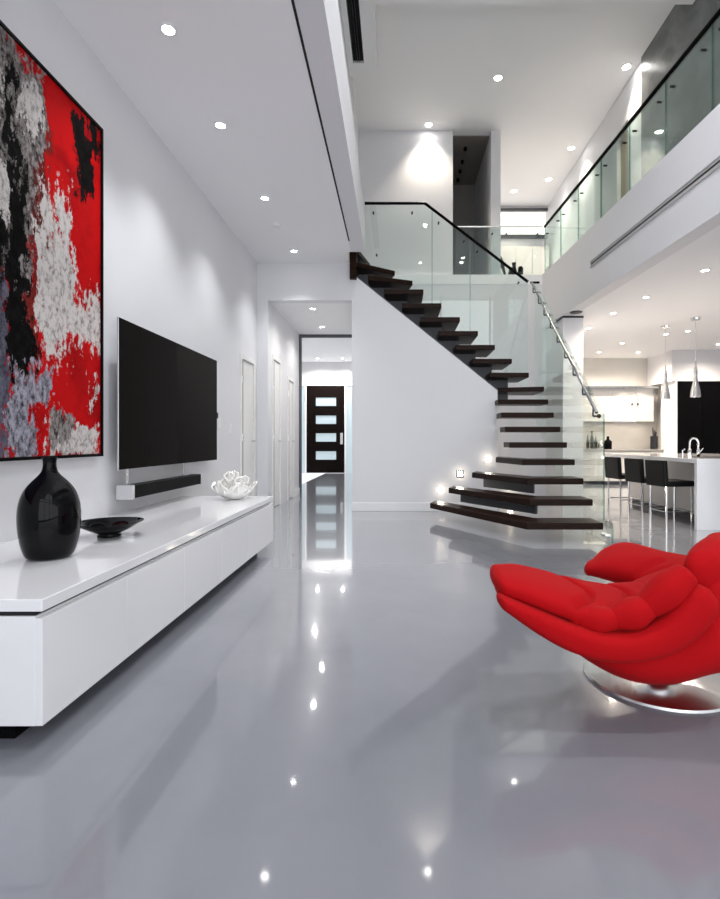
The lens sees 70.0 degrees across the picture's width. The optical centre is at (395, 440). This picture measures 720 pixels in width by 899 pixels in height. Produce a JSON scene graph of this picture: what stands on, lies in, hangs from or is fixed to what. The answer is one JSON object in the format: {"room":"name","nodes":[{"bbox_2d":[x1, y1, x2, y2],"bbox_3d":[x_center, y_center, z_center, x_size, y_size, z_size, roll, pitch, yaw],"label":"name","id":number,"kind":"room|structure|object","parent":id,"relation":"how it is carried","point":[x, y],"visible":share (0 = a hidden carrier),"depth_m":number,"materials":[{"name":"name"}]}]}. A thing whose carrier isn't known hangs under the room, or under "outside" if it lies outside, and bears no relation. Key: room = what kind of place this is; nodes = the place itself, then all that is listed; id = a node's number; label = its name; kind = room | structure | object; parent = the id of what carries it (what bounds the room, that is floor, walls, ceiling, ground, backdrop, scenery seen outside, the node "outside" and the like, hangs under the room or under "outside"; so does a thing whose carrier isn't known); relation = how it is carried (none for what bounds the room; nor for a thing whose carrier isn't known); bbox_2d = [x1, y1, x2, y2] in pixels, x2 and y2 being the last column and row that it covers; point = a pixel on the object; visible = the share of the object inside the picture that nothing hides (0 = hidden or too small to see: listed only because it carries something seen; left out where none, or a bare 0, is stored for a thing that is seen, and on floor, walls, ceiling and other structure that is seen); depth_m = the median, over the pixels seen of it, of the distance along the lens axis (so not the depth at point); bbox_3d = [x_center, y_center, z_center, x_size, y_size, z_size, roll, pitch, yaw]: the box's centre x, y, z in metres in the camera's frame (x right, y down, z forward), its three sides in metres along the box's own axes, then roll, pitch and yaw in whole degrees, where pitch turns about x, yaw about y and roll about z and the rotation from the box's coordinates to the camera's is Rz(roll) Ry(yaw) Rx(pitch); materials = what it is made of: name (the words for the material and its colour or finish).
{"room":"living room","nodes":[
{"label":"living room","id":0,"kind":"room"},
{"bbox_2d":[0,0,256,542],"bbox_3d":[-2.055,-0.770,2.155,0.150,3.540,10.310,0,0,0],"label":"wall","id":1,"kind":"structure","parent":0,"point":[175,270],"depth_m":4.03,"materials":[{"name":"white paint"}]},
{"bbox_2d":[0,20,103,461],"bbox_3d":[-1.952,-0.975,2.485,0.054,2.150,1.770,0,0,0],"label":"painting","id":2,"kind":"object","parent":1,"relation":"attached to","point":[52,149],"visible":1,"depth_m":2.85,"materials":[{"name":"paint"}]},
{"bbox_2d":[117,317,217,469],"bbox_3d":[-1.929,-0.323,4.452,0.099,1.045,1.955,0,0,0],"label":"television","id":3,"kind":"object","parent":1,"relation":"attached to","point":[167,414],"visible":1,"depth_m":4.10,"materials":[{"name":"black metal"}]},
{"bbox_2d":[116,464,201,499],"bbox_3d":[-1.870,0.303,4.160,0.110,0.204,1.280,0,0,0],"label":"soundbar","id":4,"kind":"object","parent":3,"relation":"attached to","point":[128,491],"visible":1,"depth_m":3.86,"materials":[{"name":"black plastic"}]},
{"bbox_2d":[129,474,200,497],"bbox_3d":[-1.870,0.355,4.170,0.100,0.090,1.220,0,0,0],"label":"grille","id":5,"kind":"object","parent":4,"relation":"attached to","point":[141,489],"depth_m":4.03,"materials":[{"name":"black plastic"}]},
{"bbox_2d":[218,418,220,428],"bbox_3d":[-1.974,-0.200,5.720,0.012,0.120,0.080,0,0,0],"label":"wall switch","id":6,"kind":"object","parent":1,"relation":"attached to","point":[219,419],"visible":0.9,"depth_m":5.71,"materials":[{"name":"white plastic"}]},
{"bbox_2d":[240,353,255,495],"bbox_3d":[-2.030,-0.060,6.835,0.199,2.120,0.670,0,0,0],"label":"door","id":7,"kind":"structure","parent":1,"relation":"in","point":[247,365],"depth_m":6.89,"materials":[{"name":"white wood"}]},
{"bbox_2d":[53,0,350,262],"bbox_3d":[-1.367,-2.640,2.155,1.525,0.200,10.310,0,0,0],"label":"ceiling","id":8,"kind":"structure","parent":0,"point":[241,64],"depth_m":3.87,"materials":[{"name":"white paint"}]},
{"bbox_2d":[159,22,177,36],"bbox_3d":[-1.405,-2.536,3.157,0.108,0.008,0.108,0,0,0],"label":"recessed light","id":9,"kind":"object","parent":8,"relation":"in","point":[166,28],"visible":1,"depth_m":3.16,"materials":[{"name":"white"}]},
{"bbox_2d":[213,121,227,129],"bbox_3d":[-1.410,-2.536,4.115,0.108,0.008,0.108,0,0,0],"label":"recessed light","id":10,"kind":"object","parent":8,"relation":"in","point":[221,125],"visible":1,"depth_m":4.11,"materials":[{"name":"white"}]},
{"bbox_2d":[260,195,269,200],"bbox_3d":[-1.370,-2.536,5.350,0.108,0.008,0.108,0,0,0],"label":"recessed light","id":11,"kind":"object","parent":8,"relation":"in","point":[264,198],"visible":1,"depth_m":5.35,"materials":[{"name":"white"}]},
{"bbox_2d":[271,222,281,228],"bbox_3d":[-1.400,-2.525,6.000,0.120,0.030,0.120,0,0,0],"label":"smoke detector","id":12,"kind":"object","parent":8,"relation":"attached to","point":[277,225],"visible":1,"depth_m":5.97,"materials":[{"name":"white plastic"}]},
{"bbox_2d":[291,0,349,240],"bbox_3d":[-0.597,-2.559,3.500,0.017,0.042,6.000,0,0,0],"label":"trim","id":13,"kind":"structure","parent":8,"relation":"attached to","point":[292,1],"depth_m":3.79,"materials":[{"name":"black"}]},
{"bbox_2d":[271,304,298,502],"bbox_3d":[-1.905,-0.505,8.685,0.150,3.010,2.430,0,0,0],"label":"wall","id":14,"kind":"structure","parent":0,"point":[284,339],"depth_m":8.48,"materials":[{"name":"white paint"}]},
{"bbox_2d":[272,354,281,507],"bbox_3d":[-1.881,-0.140,7.835,0.199,2.280,0.570,0,0,0],"label":"door","id":15,"kind":"structure","parent":14,"relation":"in","point":[276,362],"depth_m":7.87,"materials":[{"name":"white wood"}]},
{"bbox_2d":[287,376,294,499],"bbox_3d":[-1.881,-0.050,8.885,0.199,2.100,0.530,0,0,0],"label":"door","id":16,"kind":"structure","parent":14,"relation":"in","point":[290,381],"depth_m":8.91,"materials":[{"name":"white wood"}]},
{"bbox_2d":[294,488,299,496],"bbox_3d":[-1.823,0.940,9.435,0.015,0.120,0.450,0,0,0],"label":"baseboard","id":17,"kind":"structure","parent":14,"relation":"attached to","point":[296,491],"depth_m":9.34,"materials":[{"name":"white"}]},
{"bbox_2d":[271,303,351,333],"bbox_3d":[-1.240,-2.080,8.585,1.480,0.140,2.230,0,0,0],"label":"ceiling","id":18,"kind":"structure","parent":0,"point":[336,318],"depth_m":8.27,"materials":[{"name":"white paint"}]},
{"bbox_2d":[302,338,351,361],"bbox_3d":[-2.450,-2.535,12.950,4.100,0.130,6.400,0,0,0],"label":"ceiling","id":19,"kind":"structure","parent":0,"point":[325,349],"depth_m":13.82,"materials":[{"name":"white paint"}]},
{"bbox_2d":[302,362,351,383],"bbox_3d":[-2.400,-0.735,16.075,4.000,3.470,0.150,0,0,0],"label":"wall","id":20,"kind":"structure","parent":0,"point":[312,372],"depth_m":16.00,"materials":[{"name":"white paint"}]},
{"bbox_2d":[302,386,304,472],"bbox_3d":[-2.970,-0.360,15.950,0.280,2.720,0.020,0,0,0],"label":"window","id":21,"kind":"structure","parent":20,"relation":"in","point":[303,387],"depth_m":15.94,"materials":[{"name":"grey"}]},
{"bbox_2d":[306,386,343,472],"bbox_3d":[-2.190,-0.365,15.902,1.180,2.710,0.115,0,0,0],"label":"door","id":22,"kind":"structure","parent":20,"relation":"in","point":[324,404],"depth_m":15.90,"materials":[{"name":"black wood"}]},
{"bbox_2d":[302,384,351,472],"bbox_3d":[-2.200,-0.390,15.960,1.900,2.780,0.120,0,0,0],"label":"trim","id":23,"kind":"structure","parent":20,"relation":"attached to","point":[305,385],"depth_m":15.90,"materials":[{"name":"white"}]},
{"bbox_2d":[346,386,351,472],"bbox_3d":[-1.420,-0.360,15.950,0.260,2.720,0.020,0,0,0],"label":"window","id":24,"kind":"structure","parent":20,"relation":"in","point":[348,388],"depth_m":15.94,"materials":[{"name":"grey"}]},
{"bbox_2d":[338,0,358,156],"bbox_3d":[-0.730,-4.130,3.175,0.140,2.780,12.350,0,0,0],"label":"wall","id":25,"kind":"structure","parent":0,"point":[350,78],"depth_m":7.77,"materials":[{"name":"white paint"}]},
{"bbox_2d":[294,0,364,251],"bbox_3d":[-0.511,-2.850,1.940,0.188,0.620,9.880,0,0,0],"label":"beam","id":26,"kind":"structure","parent":25,"relation":"attached to","point":[319,20],"depth_m":3.98,"materials":[{"name":"white paint"}]},
{"bbox_2d":[340,0,377,75],"bbox_3d":[-0.460,-5.360,2.150,0.400,0.320,10.300,0,0,0],"label":"ceiling panel","id":27,"kind":"object","parent":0,"point":[369,66],"visible":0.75,"depth_m":6.65,"materials":[{"name":"white paint"}]},
{"bbox_2d":[346,0,363,62],"bbox_3d":[-0.515,-5.225,4.520,0.150,0.050,5.040,0,0,0],"label":"air vent","id":28,"kind":"object","parent":27,"relation":"attached to","point":[353,11],"visible":1,"depth_m":6.50,"materials":[{"name":"black metal"}]},
{"bbox_2d":[0,473,719,898],"bbox_3d":[3.410,1.050,7.000,11.180,0.100,20.000,0,0,0],"label":"floor","id":29,"kind":"structure","parent":0,"point":[355,710],"depth_m":1.64,"materials":[{"name":"tile"}]},
{"bbox_2d":[0,496,272,738],"bbox_3d":[-1.560,0.755,3.200,0.839,0.489,3.100,0,0,0],"label":"media console","id":30,"kind":"object","parent":29,"relation":"on","point":[66,623],"visible":0.98,"depth_m":2.12,"materials":[{"name":"white laminate"}]},
{"bbox_2d":[16,457,80,560],"bbox_3d":[-1.522,0.291,2.250,0.238,0.440,0.238,0,0,0],"label":"vase","id":31,"kind":"object","parent":30,"relation":"on","point":[48,512],"visible":1,"depth_m":2.17,"materials":[{"name":"black ceramic"}]},
{"bbox_2d":[81,517,143,537],"bbox_3d":[-1.535,0.470,2.740,0.336,0.082,0.336,0,0,0],"label":"bowl","id":32,"kind":"object","parent":30,"relation":"on","point":[106,527],"visible":0.97,"depth_m":2.73,"materials":[{"name":"black ceramic"}]},
{"bbox_2d":[211,480,257,498],"bbox_3d":[-1.420,0.427,4.500,0.334,0.160,0.347,0,0,36],"label":"bowl","id":33,"kind":"object","parent":30,"relation":"on","point":[237,491],"visible":0.94,"depth_m":4.39,"materials":[{"name":"white ceramic"}]},
{"bbox_2d":[219,479,231,488],"bbox_3d":[-1.490,0.381,4.470,0.108,0.121,0.103,0,0,0],"label":"ball","id":34,"kind":"object","parent":33,"relation":"in","point":[223,482],"visible":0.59,"depth_m":4.45,"materials":[{"name":"white ceramic"}]},
{"bbox_2d":[224,471,234,482],"bbox_3d":[-1.440,0.311,4.420,0.096,0.107,0.091,0,0,0],"label":"ball","id":35,"kind":"object","parent":33,"relation":"in","point":[229,472],"visible":1,"depth_m":4.41,"materials":[{"name":"white ceramic"}]},
{"bbox_2d":[230,470,238,480],"bbox_3d":[-1.450,0.311,4.590,0.090,0.101,0.086,0,0,0],"label":"ball","id":36,"kind":"object","parent":33,"relation":"in","point":[234,471],"visible":0.51,"depth_m":4.58,"materials":[{"name":"white ceramic"}]},
{"bbox_2d":[234,476,246,485],"bbox_3d":[-1.370,0.371,4.520,0.117,0.131,0.111,0,0,0],"label":"ball","id":37,"kind":"object","parent":33,"relation":"in","point":[236,479],"visible":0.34,"depth_m":4.51,"materials":[{"name":"white ceramic"}]},
{"bbox_2d":[240,475,249,484],"bbox_3d":[-1.310,0.341,4.440,0.085,0.095,0.081,0,0,0],"label":"ball","id":38,"kind":"object","parent":33,"relation":"in","point":[245,478],"visible":0.97,"depth_m":4.42,"materials":[{"name":"white ceramic"}]},
{"bbox_2d":[350,252,602,529],"bbox_3d":[0.741,-0.936,6.475,2.791,3.614,2.910,0,0,0],"label":"staircase","id":39,"kind":"structure","parent":29,"relation":"on","point":[398,293],"depth_m":6.80,"materials":[{"name":"black wood"}]},
{"bbox_2d":[365,202,528,330],"bbox_3d":[0.781,-2.243,7.945,2.563,2.938,0.070,0,0,0],"label":"glass railing","id":40,"kind":"object","parent":39,"relation":"attached to","point":[366,203],"visible":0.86,"depth_m":7.93,"materials":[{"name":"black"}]},
{"bbox_2d":[530,281,610,537],"bbox_3d":[2.078,-0.737,6.429,0.159,3.473,3.067,0,0,3],"label":"handrail","id":41,"kind":"object","parent":39,"relation":"attached to","point":[594,409],"visible":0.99,"depth_m":5.99,"materials":[{"name":"silver metal"}]},
{"bbox_2d":[490,532,719,713],"bbox_3d":[0.989,0.675,2.184,1.251,0.650,0.938,0,0,0],"label":"swivel armchair","id":42,"kind":"object","parent":29,"relation":"on","point":[649,637],"visible":1,"depth_m":1.79,"materials":[{"name":"red fabric"}]},
{"bbox_2d":[490,564,643,630],"bbox_3d":[0.709,0.600,1.957,0.701,0.234,0.359,0,0,-8],"label":"cushion","id":43,"kind":"object","parent":42,"relation":"on","point":[579,603],"depth_m":1.82,"materials":[{"name":"red fabric"}]},
{"bbox_2d":[584,542,686,582],"bbox_3d":[1.244,0.612,2.385,0.686,0.207,0.376,0,0,43],"label":"cushion","id":44,"kind":"object","parent":42,"relation":"on","point":[622,562],"depth_m":2.37,"materials":[{"name":"red fabric"}]},
{"bbox_2d":[583,451,662,483],"bbox_3d":[4.640,0.620,11.989,3.220,0.760,0.619,0,0,0],"label":"base cabinet","id":45,"kind":"object","parent":29,"relation":"on","point":[593,461],"visible":0.22,"depth_m":11.70,"materials":[{"name":"grey"}]},
{"bbox_2d":[583,449,663,450],"bbox_3d":[4.640,0.214,11.989,3.220,0.048,0.619,0,0,0],"label":"countertop","id":46,"kind":"structure","parent":45,"relation":"on","point":[583,449],"depth_m":11.68,"materials":[{"name":"white stone"}]},
{"bbox_2d":[586,435,588,448],"bbox_3d":[4.455,0.028,11.900,0.070,0.320,0.070,0,0,0],"label":"bottle","id":47,"kind":"object","parent":46,"relation":"on","point":[587,440],"visible":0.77,"depth_m":11.87,"materials":[{"name":"black glass"}]},
{"bbox_2d":[590,431,593,448],"bbox_3d":[4.553,-0.022,11.900,0.080,0.420,0.080,0,0,0],"label":"bottle","id":48,"kind":"object","parent":46,"relation":"on","point":[591,437],"visible":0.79,"depth_m":11.87,"materials":[{"name":"black glass"}]},
{"bbox_2d":[594,436,597,448],"bbox_3d":[4.644,0.038,11.900,0.076,0.300,0.076,0,0,0],"label":"bottle","id":49,"kind":"object","parent":46,"relation":"on","point":[595,441],"visible":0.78,"depth_m":11.88,"materials":[{"name":"black glass"}]},
{"bbox_2d":[598,441,603,448],"bbox_3d":[4.765,0.098,11.900,0.140,0.180,0.140,0,0,0],"label":"jar","id":50,"kind":"object","parent":46,"relation":"on","point":[600,445],"visible":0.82,"depth_m":11.84,"materials":[{"name":"white ceramic"}]},
{"bbox_2d":[604,436,611,448],"bbox_3d":[4.927,0.038,11.900,0.170,0.300,0.170,0,0,0],"label":"bottle","id":51,"kind":"object","parent":46,"relation":"on","point":[607,443],"visible":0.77,"depth_m":11.84,"materials":[{"name":"black glass"}]},
{"bbox_2d":[650,428,657,448],"bbox_3d":[5.997,-0.061,11.900,0.160,0.499,0.160,0,0,0],"label":"utensil holder","id":52,"kind":"object","parent":46,"relation":"on","point":[653,439],"visible":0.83,"depth_m":11.84,"materials":[{"name":"grey metal"}]},
{"bbox_2d":[650,436,657,448],"bbox_3d":[5.997,0.038,11.900,0.160,0.300,0.160,0,0,0],"label":"pot","id":53,"kind":"object","parent":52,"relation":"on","point":[653,439],"depth_m":11.84,"materials":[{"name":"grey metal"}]},
{"bbox_2d":[604,456,641,510],"bbox_3d":[3.321,0.615,7.459,0.419,0.770,0.360,0,0,-8],"label":"bar stool","id":54,"kind":"object","parent":29,"relation":"on","point":[613,467],"visible":0.73,"depth_m":7.36,"materials":[{"name":"black leather"}]},
{"bbox_2d":[624,458,664,517],"bbox_3d":[3.321,0.615,6.799,0.419,0.770,0.360,0,0,-8],"label":"bar stool","id":55,"kind":"object","parent":29,"relation":"on","point":[634,467],"visible":0.68,"depth_m":6.73,"materials":[{"name":"black leather"}]},
{"bbox_2d":[605,453,719,529],"bbox_3d":[4.190,0.598,7.025,1.620,0.804,2.550,0,0,0],"label":"kitchen island","id":56,"kind":"object","parent":29,"relation":"on","point":[704,470],"visible":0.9,"depth_m":6.47,"materials":[{"name":"white"}]},
{"bbox_2d":[688,437,703,456],"bbox_3d":[3.777,0.077,6.450,0.195,0.247,0.040,0,0,0],"label":"faucet","id":57,"kind":"object","parent":56,"relation":"on","point":[691,439],"visible":1,"depth_m":6.44,"materials":[{"name":"silver metal"}]},
{"bbox_2d":[692,456,719,457],"bbox_3d":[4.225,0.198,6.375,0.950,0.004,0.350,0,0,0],"label":"sink","id":58,"kind":"object","parent":56,"relation":"in","point":[692,456],"depth_m":6.47,"materials":[{"name":"silver metal"}]},
{"bbox_2d":[645,459,693,525],"bbox_3d":[3.330,0.615,6.239,0.419,0.770,0.360,0,0,-8],"label":"bar stool","id":59,"kind":"object","parent":29,"relation":"on","point":[656,471],"visible":0.97,"depth_m":6.11,"materials":[{"name":"black leather"}]},
{"bbox_2d":[677,381,719,453],"bbox_3d":[7.504,-0.155,11.425,2.692,2.310,0.450,0,0,0],"label":"tall cabinet","id":60,"kind":"object","parent":29,"relation":"on","point":[697,417],"visible":0.61,"depth_m":11.20,"materials":[{"name":"black wood"}]},
{"bbox_2d":[661,381,676,452],"bbox_3d":[6.132,-0.156,11.500,0.048,2.312,0.600,0,0,0],"label":"wall","id":61,"kind":"structure","parent":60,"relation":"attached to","point":[668,406],"depth_m":11.43,"materials":[{"name":"white paint"}]},
{"bbox_2d":[257,263,497,502],"bbox_3d":[-0.340,-0.870,7.390,3.580,3.740,0.160,0,0,0],"label":"wall","id":62,"kind":"structure","parent":0,"point":[421,416],"depth_m":7.31,"materials":[{"name":"white paint"}]},
{"bbox_2d":[352,503,497,510],"bbox_3d":[0.410,0.940,7.301,2.080,0.120,0.018,0,0,0],"label":"baseboard","id":63,"kind":"structure","parent":62,"relation":"attached to","point":[355,506],"depth_m":7.29,"materials":[{"name":"white"}]},
{"bbox_2d":[438,487,444,493],"bbox_3d":[0.643,0.700,7.306,0.100,0.100,0.008,0,0,0],"label":"step light","id":64,"kind":"object","parent":62,"relation":"attached to","point":[441,490],"visible":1,"depth_m":7.31,"materials":[{"name":"white"}]},
{"bbox_2d":[457,470,463,476],"bbox_3d":[0.914,0.470,7.306,0.100,0.100,0.008,0,0,0],"label":"step light","id":65,"kind":"object","parent":62,"relation":"attached to","point":[460,473],"visible":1,"depth_m":7.30,"materials":[{"name":"grey metal"}]},
{"bbox_2d":[485,455,491,462],"bbox_3d":[1.314,0.257,7.306,0.100,0.100,0.008,0,0,0],"label":"step light","id":66,"kind":"object","parent":62,"relation":"attached to","point":[488,458],"visible":1,"depth_m":7.30,"materials":[{"name":"white plastic"}]},
{"bbox_2d":[359,130,452,274],"bbox_3d":[0.175,-4.230,9.175,1.670,2.580,0.150,0,0,0],"label":"wall","id":67,"kind":"structure","parent":0,"point":[396,165],"depth_m":9.10,"materials":[{"name":"white paint"}]},
{"bbox_2d":[453,185,474,274],"bbox_3d":[1.355,-4.230,11.060,1.010,2.580,0.120,0,0,0],"label":"wall","id":68,"kind":"structure","parent":0,"point":[463,195],"depth_m":11.00,"materials":[{"name":"grey paint"}]},
{"bbox_2d":[393,275,541,283],"bbox_3d":[0.964,-2.855,10.623,3.248,0.170,3.155,0,0,0],"label":"floor","id":69,"kind":"structure","parent":0,"point":[417,279],"depth_m":9.04,"materials":[{"name":"white"}]},
{"bbox_2d":[458,226,542,234],"bbox_3d":[1.809,-3.372,9.050,1.558,0.864,0.050,0,0,0],"label":"handrail","id":70,"kind":"object","parent":69,"relation":"on","point":[458,226],"visible":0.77,"depth_m":9.04,"materials":[{"name":"silver metal"}]},
{"bbox_2d":[501,257,505,274],"bbox_3d":[2.013,-3.239,9.600,0.175,0.604,0.108,0,0,0],"label":"ornament","id":71,"kind":"object","parent":69,"relation":"on","point":[502,265],"visible":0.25,"depth_m":9.58,"materials":[{"name":"black"}]},
{"bbox_2d":[508,262,516,274],"bbox_3d":[2.181,-3.137,9.600,0.173,0.407,0.155,0,0,0],"label":"sculpture","id":72,"kind":"object","parent":69,"relation":"on","point":[510,272],"visible":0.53,"depth_m":9.56,"materials":[{"name":"black"}]},
{"bbox_2d":[518,266,522,274],"bbox_3d":[2.334,-3.105,9.600,0.097,0.330,0.097,0,0,0],"label":"sculpture","id":73,"kind":"object","parent":69,"relation":"on","point":[520,268],"visible":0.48,"depth_m":9.56,"materials":[{"name":"black"}]},
{"bbox_2d":[501,246,548,274],"bbox_3d":[2.925,-3.695,11.860,1.150,1.510,0.360,0,0,0],"label":"curtain","id":74,"kind":"object","parent":69,"relation":"on","point":[534,260],"visible":0.29,"depth_m":11.68,"materials":[{"name":"beige fabric"}]},
{"bbox_2d":[410,284,545,495],"bbox_3d":[1.275,-0.885,9.125,3.550,3.770,0.150,0,0,0],"label":"wall","id":75,"kind":"structure","parent":0,"point":[508,317],"depth_m":9.05,"materials":[{"name":"white paint"}]},
{"bbox_2d":[475,130,500,274],"bbox_3d":[1.775,-4.230,10.050,0.170,2.580,1.900,0,0,0],"label":"wall","id":76,"kind":"structure","parent":0,"point":[488,181],"depth_m":9.25,"materials":[{"name":"white paint"}]},
{"bbox_2d":[352,5,673,205],"bbox_3d":[2.600,-5.585,4.600,6.800,0.170,15.200,0,0,0],"label":"ceiling","id":77,"kind":"structure","parent":0,"point":[560,66],"depth_m":7.80,"materials":[{"name":"white paint"}]},
{"bbox_2d":[424,122,432,126],"bbox_3d":[0.570,-5.516,8.930,0.146,0.008,0.146,0,0,0],"label":"recessed light","id":78,"kind":"object","parent":77,"relation":"in","point":[427,124],"visible":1,"depth_m":8.93,"materials":[{"name":"white"}]},
{"bbox_2d":[493,74,502,80],"bbox_3d":[1.550,-5.516,7.780,0.146,0.008,0.146,0,0,0],"label":"recessed light","id":79,"kind":"object","parent":77,"relation":"in","point":[498,77],"visible":1,"depth_m":7.77,"materials":[{"name":"white"}]},
{"bbox_2d":[567,146,574,150],"bbox_3d":[3.300,-5.516,9.650,0.146,0.008,0.146,0,0,0],"label":"recessed light","id":80,"kind":"object","parent":77,"relation":"in","point":[569,148],"visible":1,"depth_m":9.65,"materials":[{"name":"white"}]},
{"bbox_2d":[621,63,631,70],"bbox_3d":[3.400,-5.516,7.550,0.146,0.008,0.146,0,0,0],"label":"recessed light","id":81,"kind":"object","parent":77,"relation":"in","point":[626,66],"visible":1,"depth_m":7.54,"materials":[{"name":"white"}]},
{"bbox_2d":[501,213,544,233],"bbox_3d":[3.750,-5.210,12.650,4.500,1.220,0.100,0,0,0],"label":"window","id":82,"kind":"structure","parent":0,"point":[507,219],"depth_m":12.60,"materials":[{"name":"white"}]},
{"bbox_2d":[501,206,546,245],"bbox_3d":[3.750,-4.210,12.125,4.500,2.620,0.150,0,0,0],"label":"wall","id":83,"kind":"structure","parent":0,"point":[504,242],"depth_m":12.05,"materials":[{"name":"white paint"}]},
{"bbox_2d":[501,234,547,238],"bbox_3d":[3.930,-4.800,12.025,4.140,0.080,0.050,0,0,0],"label":"trim","id":84,"kind":"structure","parent":83,"relation":"attached to","point":[503,236],"depth_m":12.00,"materials":[{"name":"grey paint"}]},
{"bbox_2d":[501,208,547,211],"bbox_3d":[3.930,-5.430,12.025,4.140,0.060,0.050,0,0,0],"label":"trim","id":85,"kind":"structure","parent":83,"relation":"attached to","point":[502,209],"depth_m":12.00,"materials":[{"name":"grey paint"}]},
{"bbox_2d":[374,0,694,4],"bbox_3d":[2.870,-5.360,1.550,6.260,0.320,9.100,0,0,0],"label":"ceiling","id":86,"kind":"structure","parent":0,"point":[376,2],"depth_m":6.07,"materials":[{"name":"white paint"}]},
{"bbox_2d":[546,318,582,495],"bbox_3d":[2.820,-0.480,8.600,0.320,2.960,0.900,0,0,0],"label":"wall column","id":87,"kind":"structure","parent":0,"point":[564,395],"depth_m":8.15,"materials":[{"name":"white paint"}]},
{"bbox_2d":[583,358,656,448],"bbox_3d":[5.950,-0.495,12.375,6.100,2.990,0.150,0,0,0],"label":"wall","id":88,"kind":"structure","parent":0,"point":[596,371],"depth_m":12.30,"materials":[{"name":"paint"}]},
{"bbox_2d":[583,386,660,422],"bbox_3d":[4.665,-0.845,12.059,3.270,0.850,0.479,0,0,0],"label":"upper cabinet","id":89,"kind":"object","parent":88,"relation":"attached to","point":[615,404],"visible":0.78,"depth_m":11.95,"materials":[{"name":"grey"}]},
{"bbox_2d":[542,104,719,327],"bbox_3d":[2.982,-2.465,3.025,0.180,0.950,12.074,0,0,-3],"label":"wall","id":90,"kind":"structure","parent":0,"point":[570,284],"depth_m":5.68,"materials":[{"name":"white paint"}]},
{"bbox_2d":[546,316,583,329],"bbox_3d":[2.820,-1.975,8.598,0.330,0.030,0.905,0,0,0],"label":"trim","id":91,"kind":"structure","parent":90,"relation":"attached to","point":[559,319],"depth_m":8.14,"materials":[{"name":"grey metal"}]},
{"bbox_2d":[544,8,719,233],"bbox_3d":[2.800,-3.377,5.728,0.051,0.875,6.665,0,0,-3],"label":"handrail","id":92,"kind":"object","parent":90,"relation":"on","point":[716,15],"visible":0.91,"depth_m":5.71,"materials":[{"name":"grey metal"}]},
{"bbox_2d":[590,155,719,267],"bbox_3d":[2.805,-2.435,4.635,0.012,0.094,4.877,0,0,-3],"label":"air vent","id":93,"kind":"object","parent":90,"relation":"in","point":[712,166],"visible":1,"depth_m":5.32,"materials":[{"name":"silver metal"}]},
{"bbox_2d":[545,0,719,267],"bbox_3d":[3.625,-4.130,4.600,0.190,2.780,15.200,0,0,0],"label":"wall","id":94,"kind":"structure","parent":0,"point":[696,93],"depth_m":7.16,"materials":[{"name":"paint"}]},
{"bbox_2d":[621,129,627,197],"bbox_3d":[3.640,-3.845,8.050,0.040,2.210,0.400,0,0,0],"label":"door","id":95,"kind":"structure","parent":94,"relation":"in","point":[624,138],"depth_m":8.11,"materials":[{"name":"beige"}]},
{"bbox_2d":[574,225,719,357],"bbox_3d":[5.884,-2.065,4.750,6.232,0.150,15.500,0,0,0],"label":"ceiling","id":96,"kind":"structure","parent":0,"point":[676,287],"depth_m":7.87,"materials":[{"name":"white paint"}]},
{"bbox_2d":[570,310,582,313],"bbox_3d":[2.780,-1.984,7.900,0.190,0.012,0.190,0,0,0],"label":"ceiling speaker","id":97,"kind":"object","parent":96,"relation":"attached to","point":[577,311],"visible":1,"depth_m":7.88,"materials":[{"name":"grey metal"}]},
{"bbox_2d":[660,325,670,398],"bbox_3d":[4.663,-1.358,8.860,0.156,1.263,0.156,0,0,0],"label":"pendant lamp","id":98,"kind":"object","parent":96,"relation":"hanging from","point":[665,394],"visible":1,"depth_m":8.83,"materials":[{"name":"silver metal"}]},
{"bbox_2d":[690,317,700,396],"bbox_3d":[4.846,-1.351,8.284,0.156,1.278,0.156,0,0,0],"label":"pendant lamp","id":99,"kind":"object","parent":96,"relation":"hanging from","point":[695,389],"visible":1,"depth_m":8.26,"materials":[{"name":"silver metal"}]},
{"bbox_2d":[657,389,660,448],"bbox_3d":[6.290,-0.495,11.990,0.060,2.990,0.620,0,0,0],"label":"wall","id":100,"kind":"structure","parent":0,"point":[658,390],"depth_m":12.16,"materials":[{"name":"paint"}]},
{"bbox_2d":[647,350,719,385],"bbox_3d":[7.469,-1.651,11.750,2.862,0.678,1.100,0,0,0],"label":"wall","id":101,"kind":"structure","parent":0,"point":[680,364],"depth_m":11.20,"materials":[{"name":"white paint"}]},
{"bbox_3d":[-2.450,-0.735,9.800,4.100,3.470,0.200,0,0,0],"label":"wall","id":102,"kind":"structure","parent":0,"visible":0},
{"bbox_2d":[299,334,351,493],"bbox_3d":[-1.230,-0.505,9.700,1.200,3.010,0.080,0,0,0],"label":"trim","id":103,"kind":"structure","parent":102,"relation":"attached to","point":[301,336],"depth_m":9.66,"materials":[{"name":"grey paint"}]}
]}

